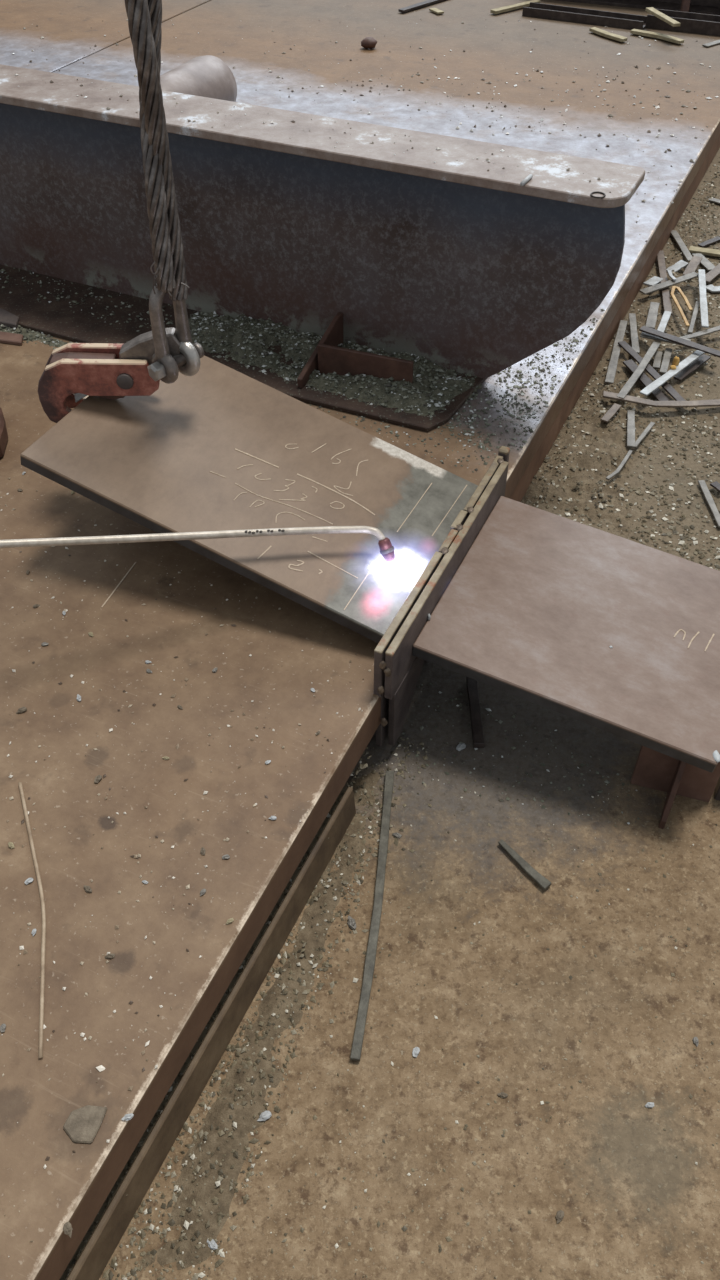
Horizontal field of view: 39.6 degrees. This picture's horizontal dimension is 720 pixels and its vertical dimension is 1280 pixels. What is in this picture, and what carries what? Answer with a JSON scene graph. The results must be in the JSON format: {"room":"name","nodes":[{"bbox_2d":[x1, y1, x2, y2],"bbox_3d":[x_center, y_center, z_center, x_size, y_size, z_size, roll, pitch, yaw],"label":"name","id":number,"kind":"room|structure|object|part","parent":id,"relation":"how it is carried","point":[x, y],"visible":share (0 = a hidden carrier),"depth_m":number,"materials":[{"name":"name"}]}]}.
{"room":"shipbreaking yard","nodes":[
{"label":"shipbreaking yard","id":0,"kind":"room"},
{"bbox_2d":[98,148,719,1279],"bbox_3d":[1.000,-3.946,5.954,16.000,0.100,18.000,0,45,0],"label":"ground","id":1,"kind":"structure","parent":0,"point":[638,1170],"depth_m":1.40,"materials":[{"name":"soil"}]},
{"bbox_2d":[207,1239,217,1249],"bbox_3d":[-0.179,0.728,1.206,0.020,0.008,0.009,29,52,26],"label":"chip","id":2,"kind":"object","parent":1,"relation":"on","point":[212,1244],"visible":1,"depth_m":1.20,"materials":[{"name":"stone"}]},
{"bbox_2d":[60,747,373,1279],"bbox_3d":[-0.319,0.706,1.189,0.046,0.059,1.599,18,48,17],"label":"steel beam","id":3,"kind":"structure","parent":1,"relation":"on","point":[118,1182],"depth_m":1.33,"materials":[{"name":"metal"}]},
{"bbox_2d":[140,772,380,1269],"bbox_3d":[-0.092,0.483,1.448,0.140,0.019,0.863,14,47,14],"label":"gravel strip","id":4,"kind":"object","parent":1,"relation":"on","point":[219,1111],"visible":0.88,"depth_m":1.33,"materials":[{"name":"gravel"}]},
{"bbox_2d":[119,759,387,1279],"bbox_3d":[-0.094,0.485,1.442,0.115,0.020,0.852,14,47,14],"label":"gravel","id":5,"kind":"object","parent":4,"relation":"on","point":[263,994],"visible":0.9,"depth_m":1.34,"materials":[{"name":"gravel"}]},
{"bbox_2d":[257,1110,271,1120],"bbox_3d":[-0.126,0.624,1.309,0.021,0.008,0.012,-22,49,-20],"label":"chip","id":6,"kind":"object","parent":4,"relation":"on","point":[265,1115],"visible":1,"depth_m":1.31,"materials":[{"name":"stone"}]},
{"bbox_2d":[102,737,456,1279],"bbox_3d":[-0.107,0.568,1.367,0.151,0.008,1.186,18,48,17],"label":"gravel","id":7,"kind":"object","parent":1,"relation":"on","point":[171,1222],"visible":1,"depth_m":1.38,"materials":[{"name":"gravel"}]},
{"bbox_2d":[348,916,355,929],"bbox_3d":[-0.012,0.426,1.506,0.012,0.010,0.026,-16,47,-15],"label":"chip","id":8,"kind":"object","parent":1,"relation":"on","point":[351,922],"visible":1,"depth_m":1.50,"materials":[{"name":"stone"}]},
{"bbox_2d":[0,0,719,1279],"bbox_3d":[-1.716,-2.040,3.852,6.042,0.178,7.600,18,48,17],"label":"platform","id":9,"kind":"object","parent":1,"relation":"on","point":[73,1188],"depth_m":1.64,"materials":[{"name":"metal"}]},
{"bbox_2d":[0,1024,5,1031],"bbox_3d":[-0.436,0.474,1.221,0.007,0.005,0.011,-10,46,-10],"label":"chip","id":10,"kind":"object","parent":9,"relation":"on","point":[3,1026],"visible":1,"depth_m":1.22,"materials":[{"name":"stone"}]},
{"bbox_2d":[0,407,7,457],"bbox_3d":[-0.788,-0.446,2.111,0.080,0.045,0.283,-11,46,-11],"label":"rusty lug","id":11,"kind":"object","parent":9,"relation":"on","point":[3,430],"visible":1,"depth_m":2.09,"materials":[{"name":"metal"}]},
{"bbox_2d":[0,331,23,344],"bbox_3d":[-0.886,-0.737,2.427,0.161,0.010,0.040,11,46,11],"label":"bar","id":12,"kind":"object","parent":9,"relation":"on","point":[5,337],"visible":1,"depth_m":2.41,"materials":[{"name":"metal"}]},
{"bbox_2d":[16,707,26,712],"bbox_3d":[-0.536,0.111,1.582,0.018,0.007,0.010,-22,49,-21],"label":"chip","id":13,"kind":"object","parent":9,"relation":"on","point":[22,709],"visible":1,"depth_m":1.58,"materials":[{"name":"stone"}]},
{"bbox_2d":[24,878,33,884],"bbox_3d":[-0.452,0.329,1.365,0.012,0.005,0.008,-35,54,-30],"label":"chip","id":14,"kind":"object","parent":9,"relation":"on","point":[29,880],"visible":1,"depth_m":1.36,"materials":[{"name":"stone"}]},
{"bbox_2d":[18,782,45,1058],"bbox_3d":[-0.434,0.353,1.339,0.023,0.006,0.424,-12,46,-12],"label":"rod","id":15,"kind":"object","parent":9,"relation":"on","point":[42,981],"visible":1,"depth_m":1.32,"materials":[{"name":"metal"}]},
{"bbox_2d":[0,327,65,346],"bbox_3d":[-0.737,-0.709,2.402,0.566,0.016,0.132,23,49,21],"label":"heap","id":16,"kind":"object","parent":9,"relation":"on","point":[24,332],"visible":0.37,"depth_m":2.43,"materials":[{"name":"gravel"}]},
{"bbox_2d":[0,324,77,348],"bbox_3d":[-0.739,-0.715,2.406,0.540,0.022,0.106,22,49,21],"label":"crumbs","id":17,"kind":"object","parent":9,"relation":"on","point":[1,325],"visible":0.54,"depth_m":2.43,"materials":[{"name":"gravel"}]},
{"bbox_2d":[63,1222,72,1237],"bbox_3d":[-0.311,0.628,1.065,0.010,0.007,0.016,-21,49,-20],"label":"chip","id":18,"kind":"object","parent":9,"relation":"on","point":[67,1228],"visible":1,"depth_m":1.06,"materials":[{"name":"stone"}]},
{"bbox_2d":[63,1105,106,1142],"bbox_3d":[-0.315,0.553,1.142,0.046,0.004,0.041,0,45,0],"label":"flake","id":19,"kind":"object","parent":9,"relation":"on","point":[82,1125],"visible":1,"depth_m":1.14,"materials":[{"name":"metal"}]},
{"bbox_2d":[84,885,91,892],"bbox_3d":[-0.369,0.337,1.356,0.016,0.007,0.008,29,52,26],"label":"chip","id":20,"kind":"object","parent":9,"relation":"on","point":[87,888],"visible":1,"depth_m":1.35,"materials":[{"name":"stone"}]},
{"bbox_2d":[94,775,101,782],"bbox_3d":[-0.389,0.207,1.487,0.010,0.006,0.014,12,46,11],"label":"chip","id":21,"kind":"object","parent":9,"relation":"on","point":[98,778],"visible":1,"depth_m":1.49,"materials":[{"name":"stone"}]},
{"bbox_3d":[-2.921,-2.457,4.211,3.394,0.080,7.600,18,48,17],"label":"plate","id":22,"kind":"part","parent":9,"relation":"part of","materials":[{"name":"metal"}]},
{"bbox_2d":[105,953,114,958],"bbox_3d":[-0.322,0.407,1.287,0.014,0.005,0.007,-4,45,-4],"label":"chip","id":23,"kind":"object","parent":9,"relation":"on","point":[108,956],"visible":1,"depth_m":1.29,"materials":[{"name":"stone"}]},
{"bbox_2d":[121,1113,133,1120],"bbox_3d":[-0.267,0.547,1.147,0.015,0.006,0.007,-15,47,-15],"label":"chip","id":24,"kind":"object","parent":9,"relation":"on","point":[126,1117],"visible":1,"depth_m":1.15,"materials":[{"name":"stone"}]},
{"bbox_2d":[0,477,370,1256],"bbox_3d":[-0.266,0.109,1.587,0.591,0.006,1.424,-10,46,-10],"label":"crumbs","id":25,"kind":"object","parent":9,"relation":"on","point":[100,1068],"visible":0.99,"depth_m":1.45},
{"bbox_2d":[160,55,236,101],"bbox_3d":[-0.689,-1.656,3.209,0.200,0.200,0.935,18,48,17],"label":"pipe","id":26,"kind":"object","parent":9,"relation":"on","point":[208,76],"visible":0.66,"depth_m":3.32,"materials":[{"name":"metal"}]},
{"bbox_2d":[200,847,205,854],"bbox_3d":[-0.220,0.295,1.399,0.007,0.005,0.014,-5,45,-5],"label":"chip","id":27,"kind":"object","parent":9,"relation":"on","point":[203,850],"visible":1,"depth_m":1.40,"materials":[{"name":"stone"}]},
{"bbox_2d":[222,854,229,858],"bbox_3d":[-0.187,0.302,1.392,0.011,0.005,0.007,-10,46,-10],"label":"chip","id":28,"kind":"object","parent":9,"relation":"on","point":[226,856],"visible":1,"depth_m":1.39,"materials":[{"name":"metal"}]},
{"bbox_2d":[226,918,233,923],"bbox_3d":[-0.172,0.372,1.322,0.012,0.005,0.006,-27,51,-25],"label":"chip","id":29,"kind":"object","parent":9,"relation":"on","point":[230,920],"visible":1,"depth_m":1.32,"materials":[{"name":"beige stone"}]},
{"bbox_2d":[20,355,477,642],"bbox_3d":[-0.173,-0.297,1.828,0.703,0.198,0.456,17,47,16],"label":"steel plate","id":30,"kind":"object","parent":9,"relation":"on","point":[217,448],"visible":0.96,"depth_m":1.79,"materials":[{"name":"metal"}]},
{"bbox_2d":[38,327,179,422],"bbox_3d":[-0.448,-0.481,1.815,0.267,0.172,0.080,0,45,0],"label":"clamp","id":31,"kind":"object","parent":30,"relation":"attached to","point":[72,372],"visible":0.85,"depth_m":1.79,"materials":[{"name":"metal"}]},
{"bbox_3d":[-0.471,-0.488,1.852,0.222,0.129,0.017,0,45,0],"label":"plate","id":32,"kind":"part","parent":31,"relation":"part of","materials":[{"name":"paint"}]},
{"bbox_3d":[-0.471,-0.448,1.812,0.222,0.129,0.017,0,45,0],"label":"plate","id":33,"kind":"part","parent":31,"relation":"part of","materials":[{"name":"paint"}]},
{"bbox_2d":[147,284,203,383],"bbox_3d":[-0.327,-0.535,1.736,0.070,0.185,0.110,32,53,28],"label":"shackle","id":34,"kind":"object","parent":31,"relation":"attached to","point":[164,367],"visible":0.91,"depth_m":1.74,"materials":[{"name":"metal"}]},
{"bbox_2d":[124,0,188,300],"bbox_3d":[-0.305,-1.101,1.168,0.061,1.489,0.084,5,45,5],"label":"sling","id":35,"kind":"object","parent":34,"relation":"attached to","point":[144,16],"visible":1,"depth_m":1.52,"materials":[{"name":"metal"}]},
{"bbox_3d":[-0.304,-1.111,1.159,0.064,1.451,0.080,0,45,0],"label":"rope leg","id":36,"kind":"part","parent":35,"relation":"part of","materials":[{"name":"metal"}]},
{"bbox_2d":[0,526,394,562],"bbox_3d":[-0.466,-0.137,1.508,1.104,0.323,0.060,-14,47,-14],"label":"torch","id":37,"kind":"object","parent":30,"relation":"on","point":[386,548],"visible":1,"depth_m":1.61,"materials":[{"name":"metal"}]},
{"bbox_2d":[389,561,395,570],"bbox_3d":[0.067,-0.125,1.716,0.230,0.078,0.180,-21,49,-20],"label":"flame","id":38,"kind":"object","parent":37,"relation":"attached to","point":[392,564],"visible":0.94,"depth_m":1.73,"materials":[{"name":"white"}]},
{"bbox_2d":[0,64,644,431],"bbox_3d":[-1.055,-1.148,2.500,3.400,0.488,0.353,18,48,18],"label":"steel beam","id":39,"kind":"structure","parent":9,"relation":"on","point":[462,266],"depth_m":2.22,"materials":[{"name":"metal"}]},
{"bbox_2d":[0,308,19,327],"bbox_3d":[-0.916,-0.805,2.488,0.187,0.020,0.060,17,47,16],"label":"bar","id":40,"kind":"object","parent":39,"relation":"on","point":[8,319],"visible":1,"depth_m":2.46,"materials":[{"name":"metal"}]},
{"bbox_2d":[14,74,610,192],"bbox_3d":[-0.492,-1.188,2.204,2.167,0.008,0.148,18,48,18],"label":"crumbs","id":41,"kind":"object","parent":39,"relation":"on","point":[51,81],"visible":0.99,"depth_m":2.10,"materials":[{"name":"metal"}]},
{"bbox_3d":[-0.090,-0.663,2.285,0.012,0.083,0.215,18,48,18],"label":"gusset plate","id":42,"kind":"part","parent":39,"relation":"part of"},
{"bbox_2d":[189,312,481,415],"bbox_3d":[-0.102,-0.664,2.326,0.788,0.041,0.295,18,48,17],"label":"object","id":43,"kind":"object","parent":39,"relation":"on","point":[355,390],"visible":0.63,"depth_m":2.29,"materials":[{"name":"gravel"}]},
{"bbox_2d":[0,267,478,419],"bbox_3d":[-0.377,-0.756,2.417,1.379,0.048,0.271,18,48,17],"label":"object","id":44,"kind":"object","parent":43,"relation":"on","point":[226,342],"visible":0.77,"depth_m":2.33,"materials":[{"name":"gravel"}]},
{"bbox_2d":[317,343,413,382],"bbox_3d":[0.011,-0.609,2.234,0.222,0.078,0.010,13,46,13],"label":"plate","id":45,"kind":"object","parent":43,"relation":"on","point":[342,361],"visible":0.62,"depth_m":2.22,"materials":[{"name":"metal"}]},
{"bbox_2d":[12,19,718,241],"bbox_3d":[0.022,-1.949,3.643,3.088,0.014,2.332,0,45,0],"label":"crumbs","id":46,"kind":"object","parent":9,"relation":"on","point":[42,37],"visible":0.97,"depth_m":3.75,"materials":[{"name":"stone"}]},
{"bbox_2d":[361,37,376,48],"bbox_3d":[0.038,-2.472,4.142,0.069,0.041,0.055,0,45,0],"label":"lump","id":47,"kind":"object","parent":9,"relation":"on","point":[368,42],"visible":1,"depth_m":4.13,"materials":[{"name":"stone"}]},
{"bbox_2d":[310,405,495,472],"bbox_3d":[-0.216,-0.545,2.240,1.100,0.008,0.167,17,48,17],"label":"crumbs","id":48,"kind":"object","parent":9,"relation":"on","point":[363,419],"visible":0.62,"depth_m":2.12,"materials":[{"name":"gravel"}]},
{"bbox_2d":[398,0,443,12],"bbox_3d":[0.306,-2.949,4.632,0.034,0.011,0.361,32,53,28],"label":"bar","id":49,"kind":"object","parent":9,"relation":"on","point":[428,2],"visible":1,"depth_m":4.59,"materials":[{"name":"metal"}]},
{"bbox_2d":[429,8,443,13],"bbox_3d":[0.347,-2.858,4.544,0.033,0.008,0.079,-21,49,-20],"label":"chip","id":50,"kind":"object","parent":9,"relation":"on","point":[435,10],"visible":1,"depth_m":4.53,"materials":[{"name":"wood"}]},
{"bbox_2d":[374,446,509,745],"bbox_3d":[0.162,-0.089,1.812,0.038,0.244,0.607,18,48,17],"label":"bars","id":51,"kind":"object","parent":9,"relation":"attached to","point":[397,671],"visible":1,"depth_m":1.68,"materials":[{"name":"metal"}]},
{"bbox_2d":[412,496,719,772],"bbox_3d":[0.406,-0.036,1.719,0.507,0.070,0.443,18,48,17],"label":"steel plate","id":52,"kind":"object","parent":51,"relation":"attached to","point":[619,636],"visible":1,"depth_m":1.68,"materials":[{"name":"metal"}]},
{"bbox_2d":[490,0,539,13],"bbox_3d":[0.714,-2.902,4.582,0.293,0.013,0.034,-30,52,-27],"label":"batten","id":53,"kind":"object","parent":9,"relation":"on","point":[527,3],"visible":0.89,"depth_m":4.56,"materials":[{"name":"wood"}]},
{"bbox_2d":[443,309,604,450],"bbox_3d":[0.387,-0.634,2.329,0.195,0.008,0.713,18,48,17],"label":"crumbs","id":54,"kind":"object","parent":9,"relation":"on","point":[474,415],"visible":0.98,"depth_m":2.22,"materials":[{"name":"gravel"}]},
{"bbox_2d":[522,2,646,29],"bbox_3d":[1.000,-2.774,4.446,0.550,0.035,0.100,19,48,18],"label":"channel","id":55,"kind":"object","parent":9,"relation":"on","point":[536,10],"visible":0.96,"depth_m":4.43,"materials":[{"name":"metal"}]},
{"bbox_2d":[589,27,627,41],"bbox_3d":[1.055,-2.578,4.258,0.038,0.013,0.203,-25,50,-23],"label":"batten","id":56,"kind":"object","parent":9,"relation":"on","point":[598,31],"visible":1,"depth_m":4.24,"materials":[{"name":"wood"}]},
{"bbox_3d":[1.291,-1.809,3.683,0.031,0.089,5.580,18,48,17],"label":"plate","id":57,"kind":"part","parent":9,"relation":"part of","materials":[{"name":"metal"}]},
{"bbox_2d":[630,29,683,43],"bbox_3d":[1.263,-2.562,4.242,0.246,0.013,0.046,33,54,29],"label":"batten","id":58,"kind":"object","parent":9,"relation":"on","point":[633,31],"visible":1,"depth_m":4.24,"materials":[{"name":"wood"}]},
{"bbox_3d":[0.906,-1.070,2.981,0.023,0.005,0.418,6,45,6],"label":"scrap strip","id":59,"kind":"part","parent":9,"relation":"part of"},
{"bbox_3d":[0.913,-1.051,2.945,0.209,0.014,0.027,-21,49,-20],"label":"scrap strip","id":60,"kind":"part","parent":9,"relation":"part of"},
{"bbox_3d":[0.922,-1.080,2.962,0.014,0.005,0.061,-3,45,-3],"label":"scrap strip","id":61,"kind":"part","parent":9,"relation":"part of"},
{"bbox_2d":[645,9,719,35],"bbox_3d":[1.494,-2.662,4.324,0.489,0.050,0.120,18,48,17],"label":"channel","id":62,"kind":"object","parent":9,"relation":"on","point":[696,23],"visible":0.81,"depth_m":4.33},
{"bbox_2d":[645,7,680,26],"bbox_3d":[1.281,-2.638,4.233,0.033,0.012,0.262,-10,46,-10],"label":"batten","id":63,"kind":"object","parent":62,"relation":"on","point":[651,10],"visible":1,"depth_m":4.22,"materials":[{"name":"wood"}]},
{"bbox_2d":[680,0,689,11],"bbox_3d":[1.447,-2.897,4.383,0.034,0.300,0.135,8,46,8],"label":"steel post","id":64,"kind":"object","parent":9,"relation":"on","point":[685,4],"visible":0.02,"depth_m":4.42,"materials":[{"name":"metal"}]},
{"bbox_3d":[1.481,-2.498,4.189,0.116,0.005,0.030,-30,52,-27],"label":"thin strip","id":65,"kind":"part","parent":9,"relation":"part of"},
{"bbox_2d":[350,771,393,1061],"bbox_3d":[0.025,0.397,1.529,0.020,0.009,0.492,5,45,5],"label":"strip","id":66,"kind":"object","parent":1,"relation":"on","point":[370,959],"visible":1,"depth_m":1.50,"materials":[{"name":"metal"}]},
{"bbox_2d":[392,832,401,837],"bbox_3d":[0.059,0.316,1.618,0.016,0.006,0.009,17,47,16],"label":"chip","id":67,"kind":"object","parent":1,"relation":"on","point":[396,834],"visible":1,"depth_m":1.62,"materials":[{"name":"stone"}]},
{"bbox_2d":[412,1047,419,1056],"bbox_3d":[0.077,0.564,1.369,0.010,0.006,0.014,11,46,11],"label":"chip","id":68,"kind":"object","parent":1,"relation":"on","point":[416,1050],"visible":1,"depth_m":1.37,"materials":[{"name":"stone"}]},
{"bbox_2d":[149,767,719,1279],"bbox_3d":[0.172,0.511,1.425,0.659,0.004,0.860,10,46,10],"label":"gravel","id":69,"kind":"object","parent":1,"relation":"on","point":[403,1228],"visible":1,"depth_m":1.32,"materials":[{"name":"gravel"}]},
{"bbox_2d":[456,743,465,750],"bbox_3d":[0.176,0.187,1.746,0.019,0.009,0.013,-35,54,-30],"label":"chip","id":70,"kind":"object","parent":1,"relation":"on","point":[460,746],"visible":1,"depth_m":1.74,"materials":[{"name":"stone"}]},
{"bbox_2d":[466,677,484,747],"bbox_3d":[0.206,0.125,1.795,0.020,0.013,0.166,0,45,0],"label":"strip","id":71,"kind":"object","parent":1,"relation":"on","point":[472,685],"visible":0.87,"depth_m":1.78,"materials":[{"name":"metal"}]},
{"bbox_2d":[498,1092,507,1097],"bbox_3d":[0.190,0.605,1.330,0.015,0.006,0.007,6,45,6],"label":"chip","id":72,"kind":"object","parent":1,"relation":"on","point":[502,1094],"visible":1,"depth_m":1.33,"materials":[{"name":"stone"}]},
{"bbox_2d":[399,683,639,828],"bbox_3d":[0.247,0.196,1.740,0.499,0.007,0.235,16,47,16],"label":"gravel","id":73,"kind":"object","parent":1,"relation":"on","point":[451,699],"visible":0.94,"depth_m":1.72,"materials":[{"name":"gravel"}]},
{"bbox_2d":[498,840,550,890],"bbox_3d":[0.256,0.353,1.573,0.016,0.008,0.107,-31,53,-27],"label":"strip","id":74,"kind":"object","parent":1,"relation":"on","point":[543,883],"visible":1,"depth_m":1.56,"materials":[{"name":"metal"}]},
{"bbox_2d":[556,1210,563,1222],"bbox_3d":[0.244,0.707,1.226,0.010,0.007,0.016,23,49,21],"label":"chip","id":75,"kind":"object","parent":1,"relation":"on","point":[560,1214],"visible":1,"depth_m":1.23,"materials":[{"name":"stone"}]},
{"bbox_2d":[524,167,719,535],"bbox_3d":[0.863,-1.046,2.960,0.341,0.045,2.420,15,47,14],"label":"dirt patch","id":76,"kind":"object","parent":1,"relation":"on","point":[584,460],"depth_m":2.42,"materials":[{"name":"soil"}]},
{"bbox_3d":[0.615,-0.556,2.450,0.020,0.005,0.086,25,50,23],"label":"scrap strip","id":77,"kind":"part","parent":76,"relation":"part of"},
{"bbox_3d":[0.684,-0.771,2.665,0.022,0.005,0.343,12,46,12],"label":"scrap strip","id":78,"kind":"part","parent":76,"relation":"part of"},
{"bbox_3d":[0.605,-0.405,2.318,0.016,0.009,0.142,25,50,23],"label":"scrap strip","id":79,"kind":"part","parent":76,"relation":"part of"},
{"bbox_2d":[523,157,719,569],"bbox_3d":[0.862,-1.008,2.907,0.493,0.061,2.396,11,46,11],"label":"gravel","id":80,"kind":"object","parent":76,"relation":"on","point":[602,412],"depth_m":2.50,"materials":[{"name":"gravel"}]},
{"bbox_3d":[0.758,-0.692,2.592,0.024,0.029,0.302,-16,47,-16],"label":"scrap strip","id":81,"kind":"part","parent":80,"relation":"part of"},
{"bbox_3d":[0.872,-1.066,2.972,0.034,0.011,0.075,29,52,26],"label":"scrap strip","id":82,"kind":"part","parent":80,"relation":"part of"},
{"bbox_3d":[0.822,-0.811,2.691,0.131,0.005,0.033,16,47,15],"label":"scrap strip","id":83,"kind":"part","parent":80,"relation":"part of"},
{"bbox_2d":[640,350,704,395],"bbox_3d":[0.809,-0.693,2.578,0.023,0.009,0.306,33,54,28],"label":"strip","id":84,"kind":"object","parent":80,"relation":"on","point":[660,381],"visible":0.85,"depth_m":2.56,"materials":[{"name":"metal"}]},
{"bbox_2d":[670,356,679,369],"bbox_3d":[0.815,-0.714,2.587,0.017,0.031,0.040,21,49,20],"label":"lump","id":85,"kind":"object","parent":80,"relation":"on","point":[676,360],"visible":1,"depth_m":2.58,"materials":[{"name":"stone"}]},
{"bbox_3d":[0.852,-0.793,2.656,0.230,0.009,0.028,28,51,25],"label":"scrap strip","id":86,"kind":"part","parent":80,"relation":"part of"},
{"bbox_3d":[1.010,-1.134,3.037,0.030,0.020,0.109,21,49,20],"label":"scrap strip","id":87,"kind":"part","parent":80,"relation":"part of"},
{"bbox_3d":[0.932,-0.837,2.730,0.160,0.005,0.020,-20,48,-19],"label":"scrap strip","id":88,"kind":"part","parent":80,"relation":"part of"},
{"bbox_2d":[689,246,719,256],"bbox_3d":[1.118,-1.212,3.133,0.171,0.008,0.034,14,47,14],"label":"batten","id":89,"kind":"object","parent":80,"relation":"on","point":[692,249],"visible":0.93,"depth_m":3.14,"materials":[{"name":"wood"}]},
{"bbox_3d":[1.120,-1.274,3.200,0.099,0.005,0.022,-28,52,-25],"label":"scrap strip","id":90,"kind":"part","parent":80,"relation":"part of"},
{"bbox_3d":[1.224,-1.507,3.433,0.055,0.005,0.027,30,52,26],"label":"scrap strip","id":91,"kind":"part","parent":80,"relation":"part of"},
{"bbox_3d":[0.657,-0.512,2.424,0.020,0.006,0.158,8,46,8],"label":"scrap strip","id":92,"kind":"part","parent":76,"relation":"part of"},
{"bbox_3d":[0.749,-0.840,2.735,0.020,0.007,0.216,6,45,6],"label":"scrap strip","id":93,"kind":"part","parent":76,"relation":"part of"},
{"bbox_3d":[0.684,-0.495,2.411,0.011,0.009,0.129,24,50,22],"label":"scrap strip","id":94,"kind":"part","parent":76,"relation":"part of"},
{"bbox_3d":[0.827,-0.918,2.827,0.027,0.011,0.142,12,46,12],"label":"scrap strip","id":95,"kind":"part","parent":76,"relation":"part of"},
{"bbox_3d":[0.840,-0.876,2.765,0.020,0.011,0.154,16,47,15],"label":"scrap strip","id":96,"kind":"part","parent":76,"relation":"part of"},
{"bbox_3d":[0.967,-1.137,3.050,0.067,0.018,0.032,-26,51,-24],"label":"scrap strip","id":97,"kind":"part","parent":76,"relation":"part of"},
{"bbox_3d":[0.921,-0.949,2.844,0.045,0.012,0.247,0,45,0],"label":"bent strip","id":98,"kind":"part","parent":76,"relation":"part of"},
{"bbox_3d":[1.016,-1.245,3.156,0.023,0.022,0.260,1,45,1],"label":"scrap strip","id":99,"kind":"part","parent":76,"relation":"part of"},
{"bbox_2d":[623,359,669,400],"bbox_3d":[0.736,-0.667,2.576,0.030,0.027,0.179,-17,47,-16],"label":"strip","id":100,"kind":"object","parent":1,"relation":"on","point":[631,365],"visible":0.65,"depth_m":2.58,"materials":[{"name":"metal"}]},
{"bbox_2d":[645,1102,653,1107],"bbox_3d":[0.383,0.614,1.320,0.014,0.005,0.007,-4,45,-4],"label":"chip","id":101,"kind":"object","parent":1,"relation":"on","point":[649,1104],"visible":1,"depth_m":1.32,"materials":[{"name":"stone"}]},
{"bbox_2d":[653,351,662,368],"bbox_3d":[0.791,-0.745,2.660,0.019,0.011,0.076,12,46,12],"label":"strip","id":102,"kind":"object","parent":1,"relation":"on","point":[658,355],"visible":0.9,"depth_m":2.65,"materials":[{"name":"metal"}]},
{"bbox_2d":[603,391,719,406],"bbox_3d":[0.773,-0.596,2.493,0.340,0.029,0.051,0,45,0],"label":"strip","id":103,"kind":"object","parent":1,"relation":"on","point":[610,395],"visible":1,"depth_m":2.49,"materials":[{"name":"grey metal"}]},
{"bbox_2d":[617,342,660,398],"bbox_3d":[0.721,-0.697,2.578,0.022,0.007,0.309,21,49,20],"label":"strip","id":104,"kind":"object","parent":103,"relation":"on","point":[627,387],"visible":1,"depth_m":2.57,"materials":[{"name":"metal"}]},
{"bbox_2d":[659,348,671,373],"bbox_3d":[0.810,-0.739,2.647,0.019,0.013,0.117,14,47,13],"label":"strip","id":105,"kind":"object","parent":1,"relation":"on","point":[667,355],"visible":0.91,"depth_m":2.64,"materials":[{"name":"metal"}]},
{"bbox_2d":[630,745,719,828],"bbox_3d":[0.521,0.195,1.634,0.114,0.153,0.143,-13,46,-12],"label":"plate stand","id":106,"kind":"object","parent":1,"relation":"on","point":[653,769],"visible":0.53,"depth_m":1.64,"materials":[{"name":"metal"}]},
{"bbox_3d":[0.521,0.200,1.630,0.130,0.153,0.012,13,46,12],"label":"cross plate","id":107,"kind":"part","parent":106,"relation":"part of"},
{"bbox_2d":[673,354,710,380],"bbox_3d":[0.876,-0.719,2.636,0.024,0.011,0.149,34,54,29],"label":"strip","id":108,"kind":"object","parent":1,"relation":"on","point":[701,360],"visible":0.9,"depth_m":2.63,"materials":[{"name":"metal"}]},
{"bbox_2d":[688,301,699,333],"bbox_3d":[0.936,-0.905,2.801,0.012,0.017,0.218,14,47,14],"label":"strip","id":109,"kind":"object","parent":1,"relation":"on","point":[694,315],"visible":0.98,"depth_m":2.79,"materials":[{"name":"metal"}]},
{"bbox_2d":[692,1037,698,1045],"bbox_3d":[0.464,0.554,1.380,0.008,0.006,0.014,1,45,1],"label":"chip","id":110,"kind":"object","parent":1,"relation":"on","point":[695,1039],"visible":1,"depth_m":1.38,"materials":[{"name":"stone"}]},
{"bbox_2d":[691,253,714,270],"bbox_3d":[1.065,-1.169,3.093,0.032,0.007,0.119,-8,46,-8],"label":"strip","id":111,"kind":"object","parent":1,"relation":"on","point":[705,262],"visible":0.83,"depth_m":3.08,"materials":[{"name":"metal"}]},
{"bbox_2d":[698,269,708,327],"bbox_3d":[0.979,-0.978,2.853,0.020,0.011,0.344,8,46,8],"label":"strip","id":112,"kind":"object","parent":1,"relation":"on","point":[701,273],"visible":1,"depth_m":2.84,"materials":[{"name":"metal"}]},
{"bbox_2d":[698,480,719,527],"bbox_3d":[0.783,-0.304,2.229,0.016,0.005,0.168,-1,45,-1],"label":"strip","id":113,"kind":"object","parent":1,"relation":"on","point":[702,484],"visible":1,"depth_m":2.23,"materials":[{"name":"metal"}]},
{"bbox_2d":[705,264,719,282],"bbox_3d":[1.094,-1.129,3.041,0.032,0.005,0.213,30,52,27],"label":"strip","id":114,"kind":"object","parent":1,"relation":"on","point":[714,272],"visible":0.75,"depth_m":3.01,"materials":[{"name":"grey metal"}]},
{"bbox_2d":[706,284,719,291],"bbox_3d":[1.078,-1.049,2.975,0.106,0.005,0.048,-11,46,-11],"label":"strip","id":115,"kind":"object","parent":1,"relation":"on","point":[711,288],"visible":0.88,"depth_m":2.96,"materials":[{"name":"metal"}]},
{"bbox_2d":[710,481,719,491],"bbox_3d":[0.811,-0.346,2.263,0.021,0.005,0.035,-22,49,-20],"label":"strip","id":116,"kind":"object","parent":1,"relation":"on","point":[716,485],"visible":1,"depth_m":2.26,"materials":[{"name":"metal"}]},
{"bbox_2d":[714,777,719,800],"bbox_3d":[0.624,0.237,1.647,0.060,0.075,0.030,13,46,12],"label":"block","id":117,"kind":"object","parent":1,"relation":"on","point":[717,788],"visible":0.89,"depth_m":1.66,"materials":[{"name":"metal"}]},
{"bbox_2d":[557,0,719,14],"bbox_3d":[1.370,-3.032,4.587,1.232,0.202,0.200,16,47,15],"label":"beam","id":118,"kind":"structure","parent":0,"point":[712,7],"depth_m":4.60,"materials":[{"name":"metal"}]}
]}

